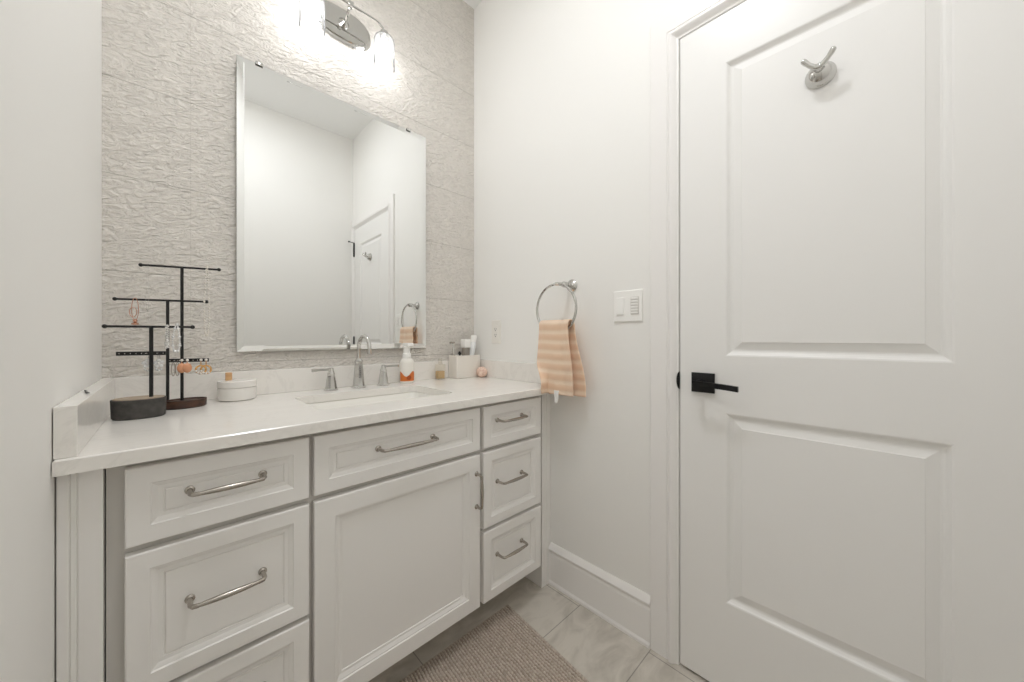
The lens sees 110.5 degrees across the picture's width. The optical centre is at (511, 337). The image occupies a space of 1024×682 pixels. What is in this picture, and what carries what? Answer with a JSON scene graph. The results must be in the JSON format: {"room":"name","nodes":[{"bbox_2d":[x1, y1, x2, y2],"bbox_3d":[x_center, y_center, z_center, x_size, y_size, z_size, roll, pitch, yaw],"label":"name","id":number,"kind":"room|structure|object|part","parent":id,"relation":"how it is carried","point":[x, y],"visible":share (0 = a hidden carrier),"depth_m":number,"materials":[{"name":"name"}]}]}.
{"room":"bathroom","nodes":[
{"label":"bathroom","id":0,"kind":"room"},
{"bbox_2d":[0,0,101,681],"bbox_3d":[-0.564,-0.381,0.301,0.100,2.985,2.005,0,0,-44],"label":"wall","id":1,"kind":"structure","parent":0,"point":[51,50],"depth_m":0.56,"materials":[{"name":"white paint"}]},
{"bbox_2d":[102,0,473,377],"bbox_3d":[-0.719,-0.381,1.613,1.696,2.985,0.100,0,0,-44],"label":"wall","id":2,"kind":"structure","parent":0,"point":[169,66],"depth_m":1.24,"materials":[{"name":"white stone"}]},
{"bbox_2d":[102,360,448,399],"bbox_3d":[-0.712,0.166,1.534,1.393,0.091,0.019,0,0,-44],"label":"backsplash","id":3,"kind":"structure","parent":2,"relation":"attached to","point":[270,381],"depth_m":1.34,"materials":[{"name":"white stone"}]},
{"bbox_2d":[236,55,425,351],"bbox_3d":[-0.712,-0.482,1.533,0.760,1.064,0.024,0,0,-44],"label":"mirror","id":4,"kind":"object","parent":2,"relation":"attached to","point":[331,191],"visible":1,"depth_m":1.45,"materials":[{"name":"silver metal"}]},
{"bbox_2d":[299,0,394,71],"bbox_3d":[-0.682,-1.298,1.478,0.373,0.232,0.144,0,0,-44],"label":"vanity light","id":5,"kind":"object","parent":2,"relation":"attached to","point":[336,22],"visible":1,"depth_m":1.51,"materials":[{"name":"silver metal"}]},
{"bbox_3d":[-0.765,-1.252,1.360,0.089,0.140,0.089,0,0,-44],"label":"lamp shade","id":6,"kind":"part","parent":5,"relation":"part of","materials":[{"name":"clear glass"}]},
{"bbox_3d":[-0.765,-1.256,1.360,0.057,0.080,0.057,0,0,-44],"label":"bulb","id":7,"kind":"part","parent":5,"relation":"part of","materials":[{"name":"white glass"}]},
{"bbox_3d":[-0.688,-1.348,1.485,0.292,0.059,0.091,0,0,-44],"label":"arm","id":8,"kind":"part","parent":5,"relation":"part of","materials":[{"name":"silver metal"}]},
{"bbox_3d":[-0.560,-1.252,1.557,0.089,0.140,0.089,0,0,-44],"label":"lamp shade","id":9,"kind":"part","parent":5,"relation":"part of","materials":[{"name":"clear glass"}]},
{"bbox_3d":[-0.560,-1.256,1.557,0.057,0.080,0.057,0,0,-44],"label":"bulb","id":10,"kind":"part","parent":5,"relation":"part of","materials":[{"name":"white glass"}]},
{"bbox_2d":[380,29,388,42],"bbox_3d":[-0.560,-1.321,1.557,0.038,0.042,0.038,0,0,-44],"label":"socket","id":11,"kind":"object","parent":5,"relation":"attached to","point":[384,37],"depth_m":1.54,"materials":[{"name":"silver metal"}]},
{"bbox_2d":[463,0,481,8],"bbox_3d":[-0.024,-1.903,0.890,1.696,0.060,2.105,0,0,-44],"label":"ceiling","id":12,"kind":"structure","parent":0,"point":[473,3],"depth_m":1.99,"materials":[{"name":"white paint"}]},
{"bbox_2d":[368,577,708,681],"bbox_3d":[-0.024,1.141,0.890,1.696,0.060,2.105,0,0,-44],"label":"floor","id":13,"kind":"structure","parent":0,"point":[600,651],"depth_m":1.30,"materials":[{"name":"grey tile"}]},
{"bbox_2d":[56,394,549,681],"bbox_3d":[-0.488,0.675,1.302,1.392,0.871,0.609,0,0,-44],"label":"vanity cabinet","id":14,"kind":"object","parent":13,"relation":"on","point":[337,555],"visible":0.99,"depth_m":0.90,"materials":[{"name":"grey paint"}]},
{"bbox_3d":[-0.639,0.566,0.802,0.320,0.281,0.020,0,0,-44],"label":"drawer","id":15,"kind":"part","parent":14,"relation":"part of","materials":[{"name":"white paint"}]},
{"bbox_3d":[-0.639,0.332,0.802,0.320,0.154,0.020,0,0,-44],"label":"drawer","id":16,"kind":"part","parent":14,"relation":"part of","materials":[{"name":"white paint"}]},
{"bbox_3d":[-0.623,0.554,0.782,0.146,0.018,0.047,0,0,-44],"label":"handle","id":17,"kind":"part","parent":14,"relation":"part of","materials":[{"name":"silver metal"}]},
{"bbox_3d":[-0.623,0.324,0.782,0.146,0.018,0.047,0,0,-44],"label":"handle","id":18,"kind":"part","parent":14,"relation":"part of","materials":[{"name":"silver metal"}]},
{"bbox_3d":[-0.639,0.849,0.802,0.320,0.260,0.020,0,0,-44],"label":"drawer","id":19,"kind":"part","parent":14,"relation":"part of","materials":[{"name":"white paint"}]},
{"bbox_2d":[52,359,548,476],"bbox_3d":[-0.502,0.180,1.316,1.393,0.119,0.626,0,0,-44],"label":"countertop","id":20,"kind":"structure","parent":14,"relation":"on","point":[86,438],"depth_m":1.03,"materials":[{"name":"white stone"}]},
{"bbox_2d":[102,324,194,420],"bbox_3d":[-0.977,0.088,0.959,0.178,0.246,0.085,0,0,-44],"label":"jewelry stand","id":21,"kind":"object","parent":20,"relation":"on","point":[146,406],"visible":1,"depth_m":0.93,"materials":[{"name":"grey metal"}]},
{"bbox_2d":[112,395,164,400],"bbox_3d":[-0.992,0.162,0.945,0.097,0.006,0.075,0,0,-44],"label":"tray","id":22,"kind":"object","parent":21,"relation":"on","point":[146,397],"depth_m":0.94,"materials":[{"name":"beige fabric"}]},
{"bbox_2d":[142,353,148,371],"bbox_3d":[-0.983,0.067,0.957,0.018,0.051,0.017,0,0,15],"label":"earring","id":23,"kind":"object","parent":21,"relation":"hanging from","point":[146,359],"visible":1,"depth_m":0.95,"materials":[{"name":"silver metal"}]},
{"bbox_2d":[142,359,148,371],"bbox_3d":[-0.982,0.074,0.956,0.023,0.035,0.009,0,0,-24],"label":"pendant","id":24,"kind":"object","parent":23,"relation":"attached to","point":[146,360],"depth_m":0.95,"materials":[{"name":"clear glass"}]},
{"bbox_3d":[-0.970,0.064,0.955,0.008,0.189,0.009,0,0,-44],"label":"post","id":25,"kind":"part","parent":21,"relation":"part of","materials":[{"name":"black metal"}]},
{"bbox_2d":[153,355,163,370],"bbox_3d":[-0.962,0.067,0.967,0.018,0.051,0.017,0,0,15],"label":"earring","id":26,"kind":"object","parent":21,"relation":"hanging from","point":[158,360],"visible":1,"depth_m":0.96,"materials":[{"name":"silver metal"}]},
{"bbox_2d":[164,324,169,348],"bbox_3d":[-0.936,-0.003,0.964,0.012,0.067,0.009,0,0,-44],"label":"bracelet","id":27,"kind":"object","parent":21,"relation":"hanging from","point":[167,343],"visible":1,"depth_m":0.96,"materials":[{"name":"silver metal"}]},
{"bbox_2d":[171,323,180,352],"bbox_3d":[-0.920,0.001,0.974,0.021,0.082,0.011,0,0,-23],"label":"bracelet","id":28,"kind":"object","parent":21,"relation":"hanging from","point":[176,324],"visible":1,"depth_m":0.97,"materials":[{"name":"silver glass"}]},
{"bbox_2d":[112,263,220,409],"bbox_3d":[-1.027,-0.004,1.059,0.248,0.431,0.080,0,0,-33],"label":"jewelry stand","id":29,"kind":"object","parent":20,"relation":"on","point":[189,402],"visible":0.91,"depth_m":1.08,"materials":[{"name":"brown metal"}]},
{"bbox_2d":[129,299,139,324],"bbox_3d":[-1.102,-0.077,1.036,0.022,0.080,0.017,0,0,-44],"label":"necklace","id":30,"kind":"object","parent":29,"relation":"hanging from","point":[134,320],"visible":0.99,"depth_m":1.03,"materials":[{"name":"gold metal"}]},
{"bbox_3d":[-1.103,-0.084,1.036,0.021,0.066,0.003,0,0,-24],"label":"chain","id":31,"kind":"part","parent":30,"relation":"part of","materials":[{"name":"gold metal"}]},
{"bbox_2d":[131,319,139,324],"bbox_3d":[-1.101,-0.046,1.037,0.018,0.019,0.017,0,0,-44],"label":"pendant","id":32,"kind":"object","parent":30,"relation":"attached to","point":[134,320],"depth_m":1.03,"materials":[{"name":"orange metal"}]},
{"bbox_3d":[-1.039,0.039,1.071,0.008,0.303,0.008,0,0,-44],"label":"post","id":33,"kind":"part","parent":29,"relation":"part of","materials":[{"name":"black"}]},
{"bbox_2d":[171,360,174,375],"bbox_3d":[-1.025,0.093,1.076,0.011,0.048,0.009,0,0,-24],"label":"earring","id":34,"kind":"object","parent":29,"relation":"hanging from","point":[174,360],"visible":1,"depth_m":1.07,"materials":[{"name":"silver metal"}]},
{"bbox_2d":[177,359,183,372],"bbox_3d":[-1.006,0.086,1.081,0.022,0.043,0.014,0,0,-44],"label":"earring","id":35,"kind":"object","parent":29,"relation":"hanging from","point":[179,367],"visible":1,"depth_m":1.08,"materials":[{"name":"orange metal"}]},
{"bbox_3d":[-1.008,-0.012,1.085,0.008,0.405,0.008,0,0,-44],"label":"post","id":36,"kind":"part","parent":29,"relation":"part of","materials":[{"name":"black metal"}]},
{"bbox_2d":[182,359,191,372],"bbox_3d":[-0.994,0.086,1.087,0.022,0.043,0.014,0,0,-44],"label":"earring","id":37,"kind":"object","parent":29,"relation":"hanging from","point":[187,367],"visible":1,"depth_m":1.08,"materials":[{"name":"orange"}]},
{"bbox_2d":[195,359,206,374],"bbox_3d":[-0.963,0.089,1.100,0.030,0.049,0.015,0,0,-24],"label":"earring","id":38,"kind":"object","parent":29,"relation":"hanging from","point":[200,360],"visible":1,"depth_m":1.10,"materials":[{"name":"gold metal"}]},
{"bbox_2d":[200,359,211,373],"bbox_3d":[-0.952,0.089,1.105,0.030,0.049,0.015,0,0,-24],"label":"earring","id":39,"kind":"object","parent":29,"relation":"hanging from","point":[206,360],"visible":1,"depth_m":1.10,"materials":[{"name":"gold metal"}]},
{"bbox_2d":[203,266,209,335],"bbox_3d":[-0.951,-0.114,1.107,0.017,0.220,0.010,0,0,-23],"label":"necklace","id":40,"kind":"object","parent":29,"relation":"hanging from","point":[205,332],"visible":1,"depth_m":1.10,"materials":[{"name":"beige"}]},
{"bbox_2d":[217,372,256,401],"bbox_3d":[-0.940,0.164,1.215,0.110,0.094,0.110,0,0,-44],"label":"jar","id":41,"kind":"object","parent":20,"relation":"on","point":[229,389],"visible":1,"depth_m":1.18,"materials":[{"name":"white ceramic"}]},
{"bbox_3d":[-0.954,0.131,1.196,0.018,0.027,0.012,0,0,-44],"label":"knob","id":42,"kind":"part","parent":41,"relation":"part of","materials":[{"name":"brown wood"}]},
{"bbox_3d":[-0.940,0.155,1.215,0.110,0.024,0.110,0,0,-44],"label":"lid","id":43,"kind":"part","parent":41,"relation":"part of","materials":[{"name":"white ceramic"}]},
{"bbox_2d":[311,334,398,390],"bbox_3d":[-0.616,0.098,1.468,0.356,0.226,0.150,0,0,-44],"label":"faucet","id":44,"kind":"object","parent":20,"relation":"on","point":[358,380],"visible":1,"depth_m":1.49,"materials":[{"name":"silver metal"}]},
{"bbox_3d":[-0.750,0.128,1.405,0.076,0.012,0.015,0,0,-44],"label":"lever","id":45,"kind":"part","parent":44,"relation":"part of","materials":[{"name":"silver metal"}]},
{"bbox_3d":[-0.727,0.166,1.427,0.049,0.091,0.049,0,0,-44],"label":"handle","id":46,"kind":"part","parent":44,"relation":"part of","materials":[{"name":"silver metal"}]},
{"bbox_3d":[-0.615,0.098,1.468,0.054,0.226,0.150,0,0,-44],"label":"spout","id":47,"kind":"part","parent":44,"relation":"part of","materials":[{"name":"silver metal"}]},
{"bbox_3d":[-0.571,0.166,1.577,0.049,0.091,0.049,0,0,-44],"label":"handle","id":48,"kind":"part","parent":44,"relation":"part of","materials":[{"name":"silver metal"}]},
{"bbox_3d":[-0.548,0.128,1.599,0.076,0.012,0.015,0,0,-44],"label":"lever","id":49,"kind":"part","parent":44,"relation":"part of","materials":[{"name":"silver metal"}]},
{"bbox_2d":[308,392,433,408],"bbox_3d":[-0.496,0.310,1.310,0.515,0.139,0.350,0,0,-44],"label":"sink","id":50,"kind":"object","parent":20,"relation":"in","point":[406,395],"visible":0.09,"depth_m":1.43,"materials":[{"name":"white ceramic"}]},
{"bbox_2d":[399,343,413,382],"bbox_3d":[-0.491,0.118,1.663,0.069,0.187,0.062,0,0,-44],"label":"soap bottle","id":51,"kind":"object","parent":20,"relation":"on","point":[406,364],"visible":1,"depth_m":1.64,"materials":[{"name":"white plastic"}]},
{"bbox_2d":[435,358,444,379],"bbox_3d":[-0.365,0.158,1.804,0.045,0.106,0.032,0,0,-44],"label":"perfume bottle","id":52,"kind":"object","parent":20,"relation":"on","point":[439,374],"visible":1,"depth_m":1.79,"materials":[{"name":"clear glass"}]},
{"bbox_2d":[449,355,479,378],"bbox_3d":[-0.254,0.152,1.901,0.152,0.118,0.081,0,0,-44],"label":"caddy","id":53,"kind":"object","parent":20,"relation":"on","point":[466,366],"visible":0.86,"depth_m":1.86,"materials":[{"name":"white ceramic"}]},
{"bbox_2d":[449,342,454,355],"bbox_3d":[-0.302,0.110,1.862,0.014,0.179,0.056,0,0,43],"label":"razor","id":54,"kind":"object","parent":53,"relation":"in","point":[452,343],"visible":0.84,"depth_m":1.85,"materials":[{"name":"silver metal"}]},
{"bbox_2d":[461,339,470,355],"bbox_3d":[-0.250,0.105,1.920,0.039,0.195,0.040,0,0,-44],"label":"lotion bottle","id":55,"kind":"object","parent":53,"relation":"in","point":[465,343],"visible":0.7,"depth_m":1.91,"materials":[{"name":"beige plastic"}]},
{"bbox_2d":[470,335,476,354],"bbox_3d":[-0.216,0.094,1.946,0.052,0.215,0.033,0,0,-44],"label":"toothpaste tube","id":56,"kind":"object","parent":53,"relation":"in","point":[473,337],"visible":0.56,"depth_m":1.94,"materials":[{"name":"white plastic"}]},
{"bbox_2d":[476,367,486,376],"bbox_3d":[-0.161,0.182,1.894,0.057,0.057,0.057,0,0,-44],"label":"ball","id":57,"kind":"object","parent":20,"relation":"on","point":[481,371],"visible":1,"depth_m":1.87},
{"bbox_3d":[-0.319,0.332,1.110,0.546,0.154,0.020,0,0,-44],"label":"drawer","id":58,"kind":"part","parent":14,"relation":"part of","materials":[{"name":"white paint"}]},
{"bbox_3d":[-0.319,0.702,1.110,0.546,0.554,0.020,0,0,-44],"label":"cabinet door","id":59,"kind":"part","parent":14,"relation":"part of","materials":[{"name":"white paint"}]},
{"bbox_3d":[-0.309,0.324,1.084,0.200,0.018,0.047,0,0,-44],"label":"handle","id":60,"kind":"part","parent":14,"relation":"part of","materials":[{"name":"silver metal"}]},
{"bbox_3d":[-0.115,0.549,1.266,0.018,0.136,0.040,0,0,-44],"label":"handle","id":61,"kind":"part","parent":14,"relation":"part of","materials":[{"name":"silver metal"}]},
{"bbox_3d":[0.004,0.849,1.420,0.315,0.260,0.020,0,0,-44],"label":"drawer","id":62,"kind":"part","parent":14,"relation":"part of","materials":[{"name":"white paint"}]},
{"bbox_3d":[0.004,0.566,1.420,0.315,0.281,0.020,0,0,-44],"label":"drawer","id":63,"kind":"part","parent":14,"relation":"part of","materials":[{"name":"white paint"}]},
{"bbox_3d":[0.004,0.332,1.420,0.315,0.154,0.020,0,0,-44],"label":"drawer","id":64,"kind":"part","parent":14,"relation":"part of","materials":[{"name":"white paint"}]},
{"bbox_3d":[0.007,0.828,1.388,0.150,0.018,0.047,0,0,-44],"label":"handle","id":65,"kind":"part","parent":14,"relation":"part of","materials":[{"name":"silver metal"}]},
{"bbox_3d":[0.007,0.548,1.388,0.150,0.018,0.047,0,0,-44],"label":"handle","id":66,"kind":"part","parent":14,"relation":"part of","materials":[{"name":"silver metal"}]},
{"bbox_3d":[0.007,0.315,1.388,0.150,0.018,0.047,0,0,-44],"label":"handle","id":67,"kind":"part","parent":14,"relation":"part of","materials":[{"name":"silver metal"}]},
{"bbox_2d":[399,604,588,681],"bbox_3d":[-0.149,1.103,1.007,0.844,0.016,0.497,0,0,-44],"label":"bath mat","id":68,"kind":"object","parent":13,"relation":"on","point":[504,647],"visible":1,"depth_m":1.22,"materials":[{"name":"beige fabric"}]},
{"bbox_2d":[474,0,746,663],"bbox_3d":[0.487,-0.381,1.381,0.120,2.985,1.905,0,0,-44],"label":"wall","id":69,"kind":"structure","parent":0,"point":[562,87],"depth_m":1.49,"materials":[{"name":"white paint"}]},
{"bbox_2d":[492,320,500,343],"bbox_3d":[-0.085,-0.030,1.882,0.009,0.124,0.070,0,0,-44],"label":"wall outlet","id":70,"kind":"object","parent":69,"relation":"attached to","point":[496,324],"visible":1,"depth_m":1.88,"materials":[{"name":"white plastic"}]},
{"bbox_2d":[493,325,497,337],"bbox_3d":[-0.087,-0.030,1.880,0.002,0.067,0.033,0,0,-44],"label":"receptacle","id":71,"kind":"object","parent":70,"relation":"attached to","point":[495,327],"depth_m":1.88,"materials":[{"name":"grey plastic"}]},
{"bbox_2d":[536,279,576,328],"bbox_3d":[0.209,-0.131,1.519,0.088,0.239,0.219,0,0,-44],"label":"towel ring","id":72,"kind":"object","parent":69,"relation":"attached to","point":[571,285],"visible":0.8,"depth_m":1.50,"materials":[{"name":"silver metal"}]},
{"bbox_2d":[537,319,585,402],"bbox_3d":[0.189,0.095,1.469,0.099,0.340,0.225,0,0,-44],"label":"hand towel","id":73,"kind":"object","parent":72,"relation":"hanging from","point":[559,363],"visible":1,"depth_m":1.46,"materials":[{"name":"orange fabric"}]},
{"bbox_2d":[548,542,649,648],"bbox_3d":[0.333,1.021,1.442,0.017,0.181,0.470,0,0,-44],"label":"baseboard","id":74,"kind":"structure","parent":69,"relation":"attached to","point":[619,603],"depth_m":1.41,"materials":[{"name":"white paint"}]},
{"bbox_2d":[614,289,642,321],"bbox_3d":[0.436,-0.119,1.339,0.010,0.118,0.116,0,0,-44],"label":"light switch","id":75,"kind":"object","parent":69,"relation":"attached to","point":[628,305],"visible":1,"depth_m":1.33,"materials":[{"name":"white plastic"}]},
{"bbox_2d":[650,0,745,664],"bbox_3d":[0.796,0.001,0.959,0.018,2.222,0.866,0,0,-44],"label":"trim","id":76,"kind":"structure","parent":69,"relation":"attached to","point":[665,35],"depth_m":1.23,"materials":[{"name":"white paint"}]},
{"bbox_3d":[0.563,0.144,1.204,0.002,0.059,0.010,0,0,-44],"label":"strike plate","id":77,"kind":"part","parent":76,"relation":"part of","materials":[{"name":"black metal"}]},
{"bbox_2d":[680,0,1023,681],"bbox_3d":[0.812,0.046,0.930,0.104,2.112,0.729,0,0,-44],"label":"door","id":78,"kind":"structure","parent":69,"relation":"in","point":[852,246],"depth_m":0.91,"materials":[{"name":"white paint"}]},
{"bbox_3d":[0.617,0.145,1.148,0.009,0.063,0.068,0,0,-44],"label":"handle","id":79,"kind":"part","parent":78,"relation":"part of","materials":[{"name":"black metal"}]},
{"bbox_3d":[0.628,0.147,1.093,0.054,0.024,0.128,0,0,-44],"label":"lever","id":80,"kind":"part","parent":78,"relation":"part of","materials":[{"name":"black metal"}]},
{"bbox_2d":[801,46,836,88],"bbox_3d":[0.800,-0.697,0.924,0.060,0.065,0.070,0,0,-44],"label":"robe hook","id":81,"kind":"object","parent":78,"relation":"attached to","point":[820,74],"visible":1,"depth_m":0.92,"materials":[{"name":"silver metal"}]}
]}

